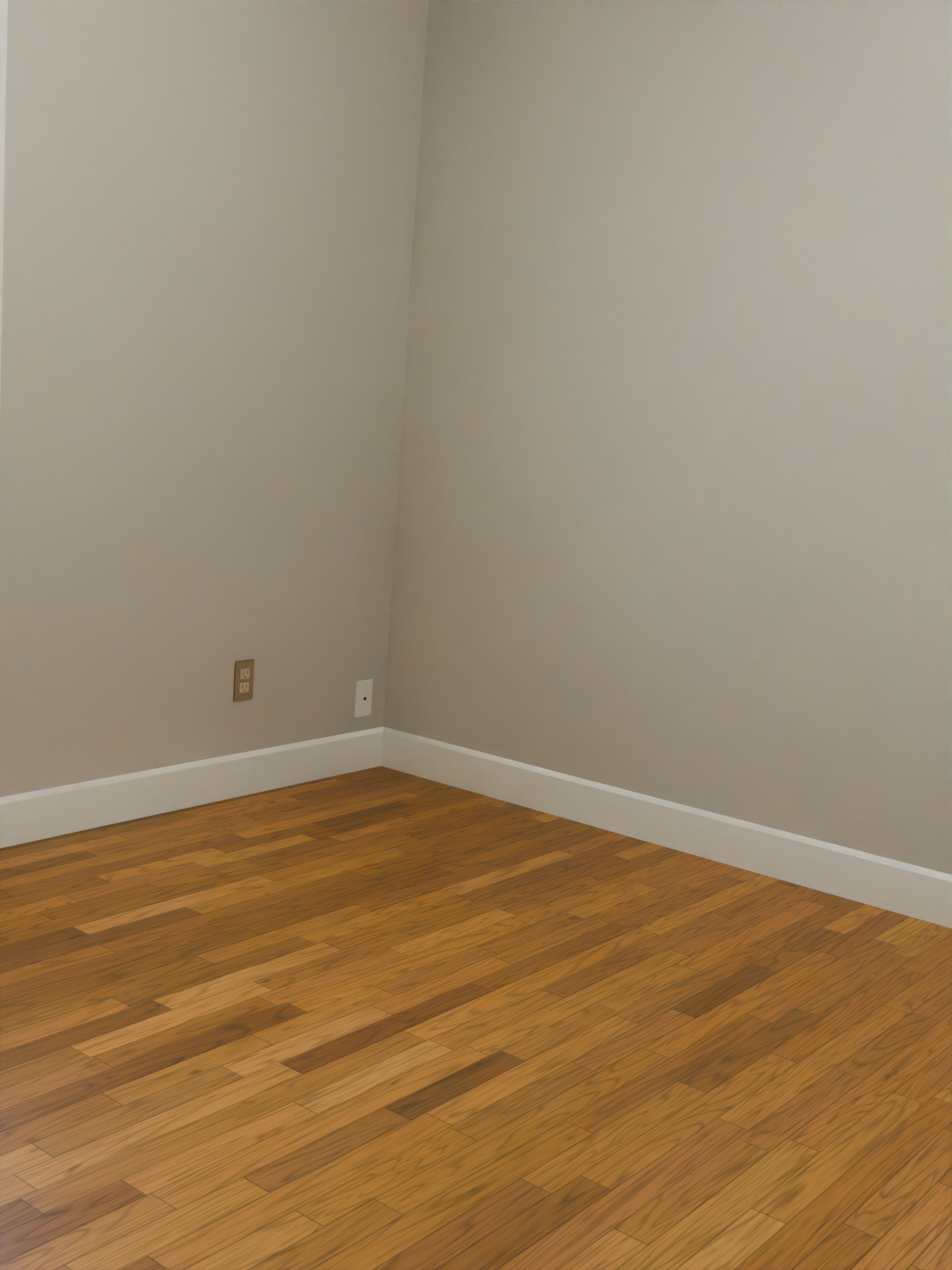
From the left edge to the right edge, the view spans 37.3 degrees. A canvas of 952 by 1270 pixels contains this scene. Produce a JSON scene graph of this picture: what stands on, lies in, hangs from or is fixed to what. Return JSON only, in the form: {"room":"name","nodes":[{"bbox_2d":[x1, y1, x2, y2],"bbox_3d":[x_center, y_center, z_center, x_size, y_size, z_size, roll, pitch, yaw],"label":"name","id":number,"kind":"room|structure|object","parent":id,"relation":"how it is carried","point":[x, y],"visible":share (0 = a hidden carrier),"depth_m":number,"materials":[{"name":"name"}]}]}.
{"room":"empty room","nodes":[
{"label":"empty room","id":0,"kind":"room"},
{"bbox_2d":[0,0,427,796],"bbox_3d":[-1.357,-0.692,2.990,0.160,2.472,3.760,11,11,38],"label":"wall","id":1,"kind":"structure","parent":0,"point":[208,228],"depth_m":3.67,"materials":[{"name":"beige paint"}]},
{"bbox_2d":[0,0,7,388],"bbox_3d":[-1.379,-0.827,2.910,0.184,1.396,0.802,11,11,38],"label":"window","id":2,"kind":"structure","parent":1,"relation":"in","point":[3,32],"depth_m":3.12,"materials":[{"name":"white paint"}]},
{"bbox_2d":[0,727,382,847],"bbox_3d":[-1.387,0.481,3.100,0.015,0.122,3.483,11,11,38],"label":"baseboard","id":3,"kind":"structure","parent":1,"relation":"attached to","point":[46,813],"depth_m":3.81,"materials":[{"name":"white paint"}]},
{"bbox_2d":[233,659,253,701],"bbox_3d":[-0.649,0.127,3.948,0.007,0.114,0.070,11,11,38],"label":"outlet","id":4,"kind":"object","parent":1,"relation":"attached to","point":[243,678],"visible":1,"depth_m":3.94,"materials":[{"name":"brown"}]},
{"bbox_2d":[354,679,372,717],"bbox_3d":[-0.345,0.195,4.347,0.008,0.114,0.070,11,11,38],"label":"phone jack","id":5,"kind":"object","parent":1,"relation":"attached to","point":[363,700],"visible":1,"depth_m":4.34,"materials":[{"name":"white plastic"}]},
{"bbox_2d":[0,766,951,1269],"bbox_3d":[-0.494,0.887,1.473,3.840,0.050,5.260,11,11,38],"label":"floor","id":6,"kind":"structure","parent":0,"point":[380,1018],"depth_m":2.50,"materials":[{"name":"brown wood"}]},
{"bbox_2d":[383,0,951,874],"bbox_3d":[1.261,-0.536,3.203,3.680,2.472,0.160,11,11,38],"label":"wall","id":7,"kind":"structure","parent":0,"point":[675,500],"depth_m":3.67,"materials":[{"name":"beige paint"}]},
{"bbox_2d":[381,727,951,927],"bbox_3d":[1.061,0.616,3.365,3.520,0.122,0.015,11,11,38],"label":"baseboard","id":8,"kind":"structure","parent":7,"relation":"attached to","point":[914,891],"depth_m":3.75,"materials":[{"name":"white paint"}]}
]}

